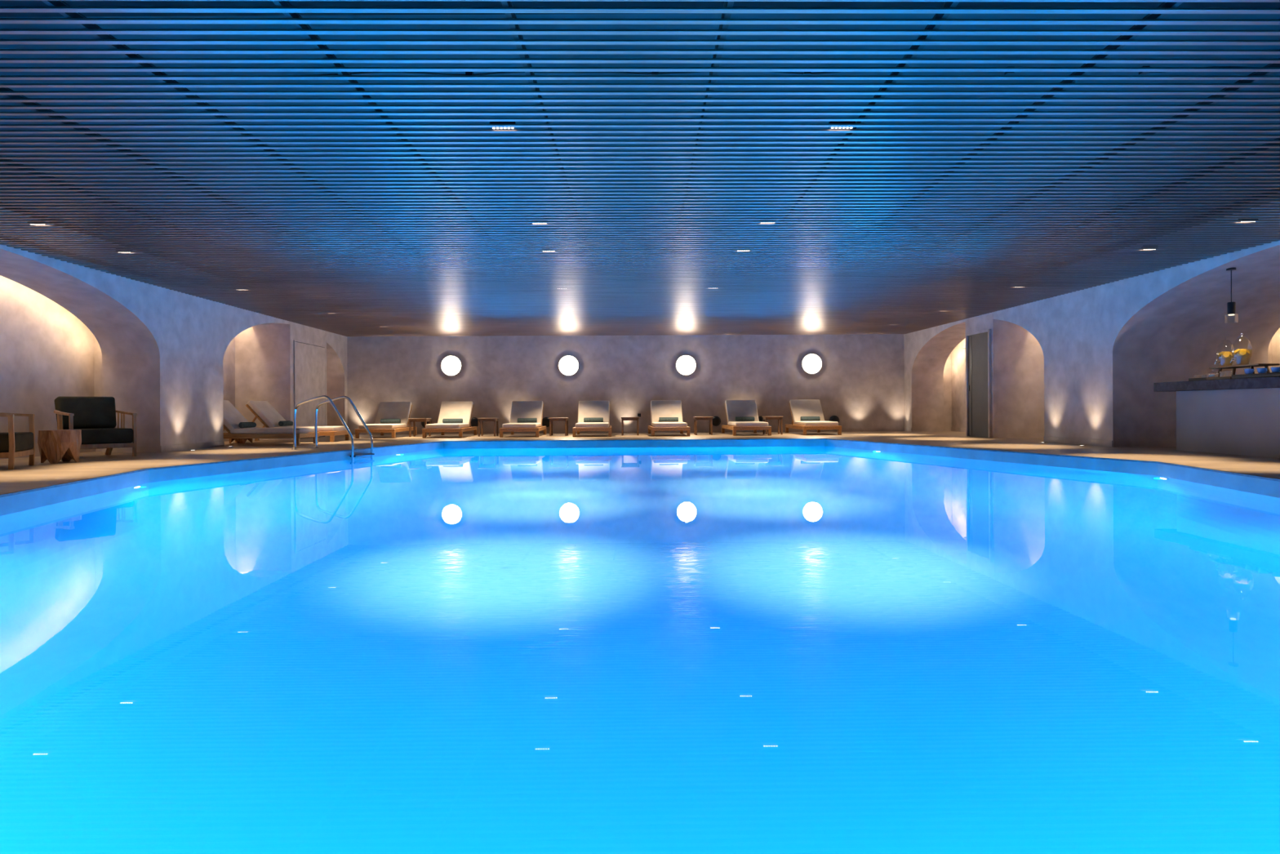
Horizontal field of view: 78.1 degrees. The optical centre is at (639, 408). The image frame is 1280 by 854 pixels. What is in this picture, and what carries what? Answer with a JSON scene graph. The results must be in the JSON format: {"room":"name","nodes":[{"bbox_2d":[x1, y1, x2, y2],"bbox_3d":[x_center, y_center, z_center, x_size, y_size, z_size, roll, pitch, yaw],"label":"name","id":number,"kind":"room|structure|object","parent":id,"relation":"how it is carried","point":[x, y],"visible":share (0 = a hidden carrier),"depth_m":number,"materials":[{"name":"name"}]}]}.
{"room":"spa","nodes":[
{"label":"spa","id":0,"kind":"room"},
{"bbox_2d":[0,208,347,459],"bbox_3d":[-7.718,-0.813,8.129,1.234,2.950,24.304,0,0,-2],"label":"wall","id":1,"kind":"structure","parent":0,"point":[171,358],"depth_m":11.86,"materials":[{"name":"paint"}]},
{"bbox_2d":[102,440,224,453],"bbox_3d":[-7.633,0.614,15.973,0.884,0.095,8.255,0,0,0],"label":"baseboard","id":2,"kind":"structure","parent":1,"relation":"attached to","point":[220,443],"depth_m":12.07,"materials":[{"name":"paint"}]},
{"bbox_2d":[293,340,325,439],"bbox_3d":[-7.361,-0.395,17.650,0.010,2.110,1.781,0,0,-2],"label":"door","id":3,"kind":"structure","parent":1,"relation":"in","point":[309,359],"depth_m":17.55,"materials":[{"name":"paint"}]},
{"bbox_2d":[346,333,904,431],"bbox_3d":[-0.280,-0.854,20.271,17.352,2.950,0.150,0,0,-1],"label":"wall","id":4,"kind":"structure","parent":0,"point":[860,381],"depth_m":20.20,"materials":[{"name":"paint"}]},
{"bbox_2d":[421,421,431,426],"bbox_3d":[-5.438,0.364,20.074,0.256,0.256,0.095,0,0,-1],"label":"wall speaker","id":5,"kind":"object","parent":4,"relation":"attached to","point":[422,423],"visible":0.27,"depth_m":20.04,"materials":[{"name":"black plastic"}]},
{"bbox_2d":[440,355,462,376],"bbox_3d":[-4.805,-1.089,20.067,0.524,0.524,0.131,0,0,-1],"label":"round wall light","id":6,"kind":"object","parent":4,"relation":"attached to","point":[451,365],"visible":1,"depth_m":20.05,"materials":[{"name":"white glass"}]},
{"bbox_2d":[471,417,478,426],"bbox_3d":[-4.207,0.358,20.092,0.256,0.256,0.095,0,0,-1],"label":"wall speaker","id":7,"kind":"object","parent":4,"relation":"attached to","point":[474,421],"visible":0.7,"depth_m":20.06,"materials":[{"name":"black plastic"}]},
{"bbox_2d":[542,417,549,426],"bbox_3d":[-2.388,0.348,20.117,0.256,0.256,0.095,0,0,-1],"label":"wall speaker","id":8,"kind":"object","parent":4,"relation":"attached to","point":[545,421],"visible":0.79,"depth_m":20.09,"materials":[{"name":"black plastic"}]},
{"bbox_2d":[558,355,578,375],"bbox_3d":[-1.820,-1.095,20.109,0.524,0.524,0.131,0,0,-1],"label":"round wall light","id":9,"kind":"object","parent":4,"relation":"attached to","point":[568,365],"visible":1,"depth_m":20.09,"materials":[{"name":"white glass"}]},
{"bbox_2d":[350,427,904,434],"bbox_3d":[-0.322,0.574,20.188,14.250,0.095,0.014,0,0,-1],"label":"baseboard","id":10,"kind":"structure","parent":4,"relation":"attached to","point":[843,429],"depth_m":20.19,"materials":[{"name":"paint"}]},
{"bbox_2d":[675,355,696,375],"bbox_3d":[1.175,-1.106,20.151,0.524,0.524,0.131,0,0,-1],"label":"round wall light","id":11,"kind":"object","parent":4,"relation":"attached to","point":[686,365],"visible":1,"depth_m":20.13,"materials":[{"name":"white glass"}]},
{"bbox_2d":[712,416,720,426],"bbox_3d":[1.942,0.325,20.178,0.256,0.256,0.095,0,0,-1],"label":"wall speaker","id":12,"kind":"object","parent":4,"relation":"attached to","point":[716,420],"visible":0.91,"depth_m":20.14,"materials":[{"name":"black plastic"}]},
{"bbox_2d":[758,415,765,422],"bbox_3d":[3.102,0.318,20.194,0.256,0.256,0.095,0,0,-1],"label":"wall speaker","id":13,"kind":"object","parent":4,"relation":"attached to","point":[760,418],"visible":0.35,"depth_m":20.16,"materials":[{"name":"black plastic"}]},
{"bbox_2d":[801,353,822,373],"bbox_3d":[4.405,-1.144,20.196,0.524,0.524,0.131,0,0,-1],"label":"round wall light","id":14,"kind":"object","parent":4,"relation":"attached to","point":[811,363],"visible":1,"depth_m":20.18,"materials":[{"name":"white glass"}]},
{"bbox_2d":[829,415,839,422],"bbox_3d":[4.982,0.308,20.220,0.256,0.256,0.095,0,0,-1],"label":"wall speaker","id":15,"kind":"object","parent":4,"relation":"attached to","point":[833,418],"visible":0.67,"depth_m":20.19,"materials":[{"name":"black plastic"}]},
{"bbox_2d":[0,0,1279,336],"bbox_3d":[0.838,-2.150,8.225,20.300,0.570,24.750,0,0,0],"label":"ceiling","id":16,"kind":"structure","parent":0,"point":[205,135],"depth_m":6.49,"materials":[{"name":"black"}]},
{"bbox_2d":[489,121,516,128],"bbox_3d":[-0.910,-1.883,5.250,0.170,0.044,0.044,0,0,0],"label":"ceiling light","id":17,"kind":"object","parent":16,"relation":"attached to","point":[491,122],"visible":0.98,"depth_m":5.23,"materials":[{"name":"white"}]},
{"bbox_2d":[530,220,548,223],"bbox_3d":[-1.010,-1.883,7.941,0.170,0.044,0.044,0,0,0],"label":"ceiling light","id":18,"kind":"object","parent":16,"relation":"attached to","point":[531,220],"visible":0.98,"depth_m":7.93,"materials":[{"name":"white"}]},
{"bbox_2d":[315,66,1235,75],"bbox_3d":[0.939,-1.993,4.680,5.901,0.035,0.040,0,0,0],"label":"cable","id":19,"kind":"object","parent":16,"relation":"attached to","point":[355,73],"visible":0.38,"depth_m":4.68,"materials":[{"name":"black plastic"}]},
{"bbox_2d":[828,121,855,128],"bbox_3d":[1.350,-1.895,5.279,0.170,0.044,0.044,0,0,0],"label":"ceiling light","id":20,"kind":"object","parent":16,"relation":"attached to","point":[829,122],"visible":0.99,"depth_m":5.26,"materials":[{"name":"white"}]},
{"bbox_2d":[1238,218,1257,222],"bbox_3d":[6.190,-1.921,8.035,0.170,0.044,0.044,0,0,0],"label":"ceiling light","id":21,"kind":"object","parent":16,"relation":"attached to","point":[1238,219],"visible":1,"depth_m":8.03,"materials":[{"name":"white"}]},
{"bbox_2d":[0,431,1279,493],"bbox_3d":[0.853,0.615,8.300,20.100,0.001,24.600,0,0,0],"label":"floor","id":22,"kind":"structure","parent":0,"point":[24,476],"depth_m":11.51,"materials":[{"name":"beige stone"}]},
{"bbox_2d":[0,412,35,469],"bbox_3d":[-7.253,0.251,8.689,0.788,0.834,0.812,0,0,-24],"label":"armchair","id":23,"kind":"object","parent":22,"relation":"on","point":[12,444],"visible":1,"depth_m":8.61,"materials":[{"name":"brown wood"}]},
{"bbox_2d":[0,431,33,452],"bbox_3d":[-7.171,0.373,8.725,0.605,0.198,0.704,0,0,-24],"label":"seat cushion","id":24,"kind":"object","parent":23,"relation":"on","point":[23,441],"depth_m":8.69,"materials":[{"name":"black fabric"}]},
{"bbox_2d":[37,429,81,463],"bbox_3d":[-7.068,0.461,9.620,0.450,0.395,0.450,0,0,-17],"label":"table","id":25,"kind":"object","parent":22,"relation":"on","point":[55,446],"visible":1,"depth_m":9.47,"materials":[{"name":"brown wood"}]},
{"bbox_2d":[53,396,137,459],"bbox_3d":[-7.471,0.252,10.776,0.788,0.834,0.812,0,0,36],"label":"armchair","id":26,"kind":"object","parent":22,"relation":"on","point":[95,416],"visible":0.75,"depth_m":10.76,"materials":[{"name":"black fabric"}]},
{"bbox_2d":[54,396,116,429],"bbox_3d":[-7.647,0.067,10.903,0.269,0.461,0.692,0,0,36],"label":"cushion","id":27,"kind":"object","parent":26,"relation":"on","point":[90,412],"depth_m":10.84,"materials":[{"name":"black fabric"}]},
{"bbox_2d":[65,427,133,444],"bbox_3d":[-7.397,0.374,10.723,0.605,0.198,0.704,0,0,36],"label":"seat cushion","id":28,"kind":"object","parent":26,"relation":"on","point":[89,435],"depth_m":10.59,"materials":[{"name":"black fabric"}]},
{"bbox_2d":[229,438,252,443],"bbox_3d":[-7.618,0.464,15.070,0.450,0.395,0.450,0,0,-34],"label":"table","id":29,"kind":"object","parent":22,"relation":"on","point":[237,440],"visible":0.15,"depth_m":14.94,"materials":[{"name":"brown wood"}]},
{"bbox_2d":[222,400,319,445],"bbox_3d":[-7.014,0.251,14.380,1.990,0.813,0.860,0,0,0],"label":"sun lounger","id":30,"kind":"object","parent":22,"relation":"on","point":[233,417],"visible":0.61,"depth_m":14.02,"materials":[{"name":"white fabric"}]},
{"bbox_2d":[222,400,248,431],"bbox_3d":[-7.476,0.132,14.380,0.539,0.570,0.744,0,0,0],"label":"cushion","id":31,"kind":"object","parent":30,"relation":"on","point":[233,417],"depth_m":14.33,"materials":[{"name":"white fabric"}]},
{"bbox_2d":[238,422,256,427],"bbox_3d":[-7.132,0.298,14.350,0.100,0.103,0.450,0,0,0],"label":"rolled towel","id":32,"kind":"object","parent":30,"relation":"on","point":[242,424],"visible":1,"depth_m":14.27,"materials":[{"name":"grey fabric"}]},
{"bbox_2d":[230,427,314,434],"bbox_3d":[-6.668,0.404,14.380,1.240,0.095,0.744,0,0,0],"label":"seat cushion","id":33,"kind":"object","parent":30,"relation":"on","point":[233,430],"depth_m":14.01,"materials":[{"name":"white fabric"}]},
{"bbox_2d":[235,400,350,442],"bbox_3d":[-6.944,0.251,15.780,1.990,0.813,0.860,0,0,0],"label":"sun lounger","id":34,"kind":"object","parent":22,"relation":"on","point":[264,411],"visible":0.49,"depth_m":15.47,"materials":[{"name":"white fabric"}]},
{"bbox_2d":[247,400,285,427],"bbox_3d":[-7.406,0.132,15.780,0.539,0.570,0.744,0,0,0],"label":"cushion","id":35,"kind":"object","parent":34,"relation":"on","point":[264,411],"depth_m":15.52,"materials":[{"name":"white fabric"}]},
{"bbox_2d":[278,420,293,426],"bbox_3d":[-7.062,0.297,15.750,0.100,0.103,0.450,0,0,0],"label":"rolled towel","id":36,"kind":"object","parent":34,"relation":"on","point":[285,423],"visible":0.99,"depth_m":15.67,"materials":[{"name":"grey fabric"}]},
{"bbox_2d":[274,425,346,431],"bbox_3d":[-6.598,0.403,15.780,1.240,0.095,0.744,0,0,0],"label":"seat cushion","id":37,"kind":"object","parent":34,"relation":"on","point":[341,428],"depth_m":15.43,"materials":[{"name":"white fabric"}]},
{"bbox_2d":[355,401,417,438],"bbox_3d":[-5.829,0.245,18.245,0.860,0.813,1.990,0,0,-2],"label":"sun lounger","id":38,"kind":"object","parent":22,"relation":"on","point":[387,410],"visible":0.94,"depth_m":18.56,"materials":[{"name":"white fabric"}]},
{"bbox_2d":[358,423,406,428],"bbox_3d":[-5.817,0.399,17.900,0.744,0.095,1.240,0,0,-2],"label":"seat cushion","id":39,"kind":"object","parent":38,"relation":"on","point":[369,425],"depth_m":17.29,"materials":[{"name":"white fabric"}]},
{"bbox_2d":[380,418,400,423],"bbox_3d":[-5.813,0.295,18.389,0.450,0.103,0.100,0,0,-1],"label":"rolled towel","id":40,"kind":"object","parent":38,"relation":"on","point":[382,420],"visible":1,"depth_m":18.35,"materials":[{"name":"grey fabric"}]},
{"bbox_2d":[374,401,411,424],"bbox_3d":[-5.843,0.123,18.706,0.744,0.570,0.539,0,0,-2],"label":"cushion","id":41,"kind":"object","parent":38,"relation":"on","point":[387,410],"depth_m":18.70,"materials":[{"name":"white fabric"}]},
{"bbox_2d":[408,417,431,436],"bbox_3d":[-5.058,0.437,18.148,0.420,0.420,0.420,0,0,-1],"label":"side table","id":42,"kind":"object","parent":22,"relation":"on","point":[414,420],"visible":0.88,"depth_m":17.97,"materials":[{"name":"brown wood"}]},
{"bbox_2d":[422,401,477,438],"bbox_3d":[-4.359,0.237,18.245,0.860,0.813,1.990,0,0,-2],"label":"sun lounger","id":43,"kind":"object","parent":22,"relation":"on","point":[448,410],"visible":1,"depth_m":18.57,"materials":[{"name":"white fabric"}]},
{"bbox_2d":[425,422,469,428],"bbox_3d":[-4.347,0.391,17.900,0.744,0.095,1.240,0,0,-2],"label":"seat cushion","id":44,"kind":"object","parent":43,"relation":"on","point":[439,425],"depth_m":17.29,"materials":[{"name":"white fabric"}]},
{"bbox_2d":[442,418,462,422],"bbox_3d":[-4.363,0.287,18.388,0.450,0.103,0.100,0,0,0],"label":"rolled towel","id":45,"kind":"object","parent":43,"relation":"on","point":[444,420],"visible":1,"depth_m":18.34,"materials":[{"name":"grey fabric"}]},
{"bbox_2d":[437,401,472,423],"bbox_3d":[-4.373,0.116,18.706,0.744,0.570,0.539,0,0,-2],"label":"cushion","id":46,"kind":"object","parent":43,"relation":"on","point":[448,410],"depth_m":18.69,"materials":[{"name":"white fabric"}]},
{"bbox_2d":[477,417,498,436],"bbox_3d":[-3.498,0.429,18.210,0.420,0.420,0.420,0,0,-1],"label":"side table","id":47,"kind":"object","parent":22,"relation":"on","point":[482,420],"visible":1,"depth_m":18.02,"materials":[{"name":"brown wood"}]},
{"bbox_2d":[499,400,546,437],"bbox_3d":[-2.689,0.228,18.345,0.860,0.813,1.990,0,0,-2],"label":"sun lounger","id":48,"kind":"object","parent":22,"relation":"on","point":[519,409],"visible":1,"depth_m":18.67,"materials":[{"name":"white fabric"}]},
{"bbox_2d":[502,422,541,427],"bbox_3d":[-2.678,0.382,18.000,0.744,0.095,1.240,0,0,-2],"label":"seat cushion","id":49,"kind":"object","parent":48,"relation":"on","point":[508,424],"depth_m":17.39,"materials":[{"name":"white fabric"}]},
{"bbox_2d":[509,400,542,422],"bbox_3d":[-2.703,0.106,18.806,0.744,0.570,0.539,0,0,-2],"label":"cushion","id":50,"kind":"object","parent":48,"relation":"on","point":[519,409],"depth_m":18.80,"materials":[{"name":"white fabric"}]},
{"bbox_2d":[517,417,537,422],"bbox_3d":[-2.643,0.278,18.489,0.450,0.103,0.100,0,0,-2],"label":"rolled towel","id":51,"kind":"object","parent":48,"relation":"on","point":[519,420],"visible":1,"depth_m":18.45,"materials":[{"name":"grey fabric"}]},
{"bbox_2d":[548,417,568,435],"bbox_3d":[-1.878,0.420,18.275,0.420,0.420,0.420,0,0,-1],"label":"side table","id":52,"kind":"object","parent":22,"relation":"on","point":[551,419],"visible":0.98,"depth_m":18.09,"materials":[{"name":"brown wood"}]},
{"bbox_2d":[572,400,612,436],"bbox_3d":[-1.089,0.219,18.415,0.860,0.813,1.990,0,0,-2],"label":"sun lounger","id":53,"kind":"object","parent":22,"relation":"on","point":[586,409],"visible":0.99,"depth_m":18.74,"materials":[{"name":"white fabric"}]},
{"bbox_2d":[575,422,609,427],"bbox_3d":[-1.077,0.373,18.070,0.744,0.095,1.240,0,0,-2],"label":"seat cushion","id":54,"kind":"object","parent":53,"relation":"on","point":[580,424],"depth_m":17.46,"materials":[{"name":"white fabric"}]},
{"bbox_2d":[583,417,603,422],"bbox_3d":[-1.093,0.269,18.558,0.450,0.103,0.100,0,0,0],"label":"rolled towel","id":55,"kind":"object","parent":53,"relation":"on","point":[585,420],"visible":1,"depth_m":18.51,"materials":[{"name":"grey fabric"}]},
{"bbox_2d":[577,400,609,423],"bbox_3d":[-1.103,0.098,18.876,0.744,0.570,0.539,0,0,-2],"label":"cushion","id":56,"kind":"object","parent":53,"relation":"on","point":[586,409],"depth_m":18.86,"materials":[{"name":"white fabric"}]},
{"bbox_2d":[621,417,639,435],"bbox_3d":[-0.228,0.411,18.341,0.420,0.420,0.420,0,0,-1],"label":"side table","id":57,"kind":"object","parent":22,"relation":"on","point":[623,419],"visible":1,"depth_m":18.14,"materials":[{"name":"brown wood"}]},
{"bbox_2d":[0,439,1279,515],"bbox_3d":[0.207,1.353,8.185,11.040,1.432,15.170,0,0,0],"label":"pool edge","id":58,"kind":"object","parent":22,"relation":"in","point":[33,500],"visible":0.14,"depth_m":10.04,"materials":[{"name":"blue tile"}]},
{"bbox_2d":[291,395,374,459],"bbox_3d":[-4.916,0.695,12.670,1.113,1.802,0.660,0,0,12],"label":"pool ladder","id":59,"kind":"object","parent":58,"relation":"attached to","point":[371,454],"visible":0.76,"depth_m":12.49,"materials":[{"name":"silver metal"}]},
{"bbox_2d":[0,446,1279,853],"bbox_3d":[0.204,0.774,8.185,11.040,0.001,15.170,0,0,0],"label":"pool water","id":60,"kind":"object","parent":58,"relation":"in","point":[722,650],"visible":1,"depth_m":2.42,"materials":[{"name":"blue liquid"}]},
{"bbox_2d":[0,438,1279,497],"bbox_3d":[0.203,0.628,8.185,11.112,0.018,15.241,0,0,0],"label":"pool lip","id":61,"kind":"structure","parent":58,"relation":"on","point":[1077,456],"depth_m":9.80,"materials":[{"name":"beige stone"}]},
{"bbox_2d":[648,400,689,436],"bbox_3d":[0.651,0.210,18.475,0.860,0.813,1.990,0,0,-2],"label":"sun lounger","id":62,"kind":"object","parent":22,"relation":"on","point":[659,408],"visible":0.99,"depth_m":18.81,"materials":[{"name":"beige fabric"}]},
{"bbox_2d":[650,400,683,422],"bbox_3d":[0.637,0.088,18.936,0.744,0.570,0.539,0,0,-2],"label":"cushion","id":63,"kind":"object","parent":62,"relation":"on","point":[659,408],"depth_m":18.93,"materials":[{"name":"white fabric"}]},
{"bbox_2d":[658,417,678,422],"bbox_3d":[0.677,0.260,18.619,0.450,0.103,0.100,0,0,-2],"label":"rolled towel","id":64,"kind":"object","parent":62,"relation":"on","point":[660,419],"visible":1,"depth_m":18.58,"materials":[{"name":"grey fabric"}]},
{"bbox_2d":[651,422,687,426],"bbox_3d":[0.662,0.364,18.130,0.744,0.095,1.240,0,0,-2],"label":"seat cushion","id":65,"kind":"object","parent":62,"relation":"on","point":[653,424],"depth_m":17.52,"materials":[{"name":"white fabric"}]},
{"bbox_2d":[693,416,712,435],"bbox_3d":[1.472,0.402,18.409,0.420,0.420,0.420,0,0,-1],"label":"side table","id":66,"kind":"object","parent":22,"relation":"on","point":[695,418],"visible":0.98,"depth_m":18.22,"materials":[{"name":"brown wood"}]},
{"bbox_2d":[721,400,771,435],"bbox_3d":[2.471,0.200,18.575,0.860,0.813,1.990,0,0,-2],"label":"sun lounger","id":67,"kind":"object","parent":22,"relation":"on","point":[734,408],"visible":0.98,"depth_m":18.89,"materials":[{"name":"white fabric"}]},
{"bbox_2d":[724,400,759,422],"bbox_3d":[2.457,0.079,19.036,0.744,0.570,0.539,0,0,-2],"label":"cushion","id":68,"kind":"object","parent":67,"relation":"on","point":[734,408],"depth_m":19.03,"materials":[{"name":"white fabric"}]},
{"bbox_2d":[735,417,755,421],"bbox_3d":[2.487,0.250,18.718,0.450,0.103,0.100,0,0,-1],"label":"rolled towel","id":69,"kind":"object","parent":67,"relation":"on","point":[737,419],"visible":1,"depth_m":18.68,"materials":[{"name":"grey fabric"}]},
{"bbox_2d":[728,421,768,426],"bbox_3d":[2.482,0.354,18.230,0.744,0.095,1.240,0,0,-2],"label":"seat cushion","id":70,"kind":"object","parent":67,"relation":"on","point":[730,423],"depth_m":17.62,"materials":[{"name":"white fabric"}]},
{"bbox_2d":[762,416,782,434],"bbox_3d":[3.102,0.393,18.474,0.420,0.420,0.420,0,0,-1],"label":"side table","id":71,"kind":"object","parent":22,"relation":"on","point":[764,418],"visible":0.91,"depth_m":18.29,"materials":[{"name":"brown wood"}]},
{"bbox_2d":[785,400,841,435],"bbox_3d":[4.071,0.191,18.715,0.860,0.813,1.990,0,0,-2],"label":"sun lounger","id":72,"kind":"object","parent":22,"relation":"on","point":[798,408],"visible":0.99,"depth_m":19.02,"materials":[{"name":"beige fabric"}]},
{"bbox_2d":[789,400,824,422],"bbox_3d":[4.057,0.070,19.176,0.744,0.570,0.539,0,0,-2],"label":"cushion","id":73,"kind":"object","parent":72,"relation":"on","point":[798,408],"depth_m":19.16,"materials":[{"name":"white fabric"}]},
{"bbox_2d":[800,416,820,420],"bbox_3d":[4.067,0.241,18.858,0.450,0.103,0.100,0,0,0],"label":"rolled towel","id":74,"kind":"object","parent":72,"relation":"on","point":[802,418],"visible":1,"depth_m":18.82,"materials":[{"name":"fabric"}]},
{"bbox_2d":[793,420,838,426],"bbox_3d":[4.082,0.345,18.370,0.744,0.095,1.240,0,0,-2],"label":"seat cushion","id":75,"kind":"object","parent":72,"relation":"on","point":[796,423],"depth_m":17.77,"materials":[{"name":"white fabric"}]},
{"bbox_2d":[1153,376,1279,457],"bbox_3d":[7.926,0.105,8.310,1.250,0.945,5.820,0,0,0],"label":"bar counter","id":76,"kind":"object","parent":22,"relation":"on","point":[1233,416],"depth_m":9.99,"materials":[{"name":"stone"}]},
{"bbox_2d":[1188,376,1231,381],"bbox_3d":[7.418,-0.383,10.156,0.204,0.036,0.743,0,0,0],"label":"serving tray","id":77,"kind":"object","parent":76,"relation":"on","point":[1221,377],"visible":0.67,"depth_m":10.15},
{"bbox_2d":[1208,368,1217,377],"bbox_3d":[7.398,-0.457,10.190,0.120,0.112,0.120,0,0,0],"label":"lidded jar","id":78,"kind":"object","parent":77,"relation":"on","point":[1210,375],"visible":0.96,"depth_m":10.16,"materials":[{"name":"clear glass"}]},
{"bbox_2d":[1153,376,1279,391],"bbox_3d":[7.923,-0.305,8.310,1.250,0.125,5.820,0,0,0],"label":"countertop","id":79,"kind":"structure","parent":76,"relation":"on","point":[1260,382],"depth_m":9.94,"materials":[{"name":"stone"}]},
{"bbox_2d":[1208,363,1279,377],"bbox_3d":[7.668,-0.459,10.040,0.260,0.177,0.840,0,0,0],"label":"stand","id":80,"kind":"object","parent":76,"relation":"on","point":[1265,365],"visible":0.85,"depth_m":9.97,"materials":[{"name":"brown wood"}]},
{"bbox_2d":[1214,339,1232,364],"bbox_3d":[7.639,-0.742,10.316,0.218,0.382,0.200,0,0,38],"label":"dispenser","id":81,"kind":"object","parent":80,"relation":"on","point":[1224,354],"visible":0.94,"depth_m":10.28,"materials":[{"name":"clear glass"}]},
{"bbox_2d":[1230,336,1249,363],"bbox_3d":[7.641,-0.754,10.034,0.225,0.406,0.212,0,0,39],"label":"dispenser","id":82,"kind":"object","parent":80,"relation":"on","point":[1242,352],"visible":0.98,"depth_m":10.01,"materials":[{"name":"clear glass"}]},
{"bbox_2d":[1208,363,1279,368],"bbox_3d":[7.667,-0.536,10.040,0.260,0.023,0.840,0,0,0],"label":"shelf","id":83,"kind":"object","parent":80,"relation":"attached to","point":[1265,365],"depth_m":9.83,"materials":[{"name":"brown wood"}]},
{"bbox_2d":[1231,372,1279,378],"bbox_3d":[7.417,-0.390,9.170,0.202,0.050,1.200,0,0,0],"label":"serving tray","id":84,"kind":"object","parent":76,"relation":"on","point":[1273,374],"visible":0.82,"depth_m":9.37,"materials":[{"name":"black"}]},
{"bbox_2d":[1244,368,1254,373],"bbox_3d":[7.405,-0.448,9.597,0.102,0.066,0.111,0,0,40],"label":"cup","id":85,"kind":"object","parent":84,"relation":"on","point":[1246,371],"visible":0.84,"depth_m":9.57,"materials":[{"name":"blue ceramic"}]},
{"bbox_2d":[1257,368,1267,373],"bbox_3d":[7.405,-0.448,9.396,0.102,0.066,0.111,0,0,40],"label":"cup","id":86,"kind":"object","parent":84,"relation":"on","point":[1259,370],"visible":0.8,"depth_m":9.37,"materials":[{"name":"blue ceramic"}]},
{"bbox_2d":[1271,366,1279,372],"bbox_3d":[7.405,-0.448,9.187,0.102,0.066,0.111,0,0,40],"label":"cup","id":87,"kind":"object","parent":84,"relation":"on","point":[1277,369],"visible":0.77,"depth_m":9.16,"materials":[{"name":"blue"}]},
{"bbox_2d":[903,202,1279,446],"bbox_3d":[8.649,-0.902,8.204,2.712,2.950,24.316,0,0,-2],"label":"wall","id":88,"kind":"structure","parent":0,"point":[1086,363],"depth_m":11.94,"materials":[{"name":"paint"}]},
{"bbox_2d":[965,328,991,437],"bbox_3d":[6.933,-0.497,16.190,0.038,2.160,1.022,0,0,-2],"label":"door","id":89,"kind":"structure","parent":88,"relation":"in","point":[978,344],"depth_m":16.17,"materials":[{"name":"paint"}]},
{"bbox_2d":[905,427,1176,447],"bbox_3d":[7.083,0.534,15.712,2.247,0.095,8.716,0,0,-18],"label":"baseboard","id":90,"kind":"structure","parent":88,"relation":"attached to","point":[1050,439],"depth_m":12.02,"materials":[{"name":"paint"}]},
{"bbox_2d":[1226,266,1235,315],"bbox_3d":[7.452,-1.429,9.950,0.136,0.697,0.136,0,0,0],"label":"pendant lamp","id":91,"kind":"object","parent":88,"relation":"hanging from","point":[1231,306],"visible":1,"depth_m":9.92,"materials":[{"name":"black metal"}]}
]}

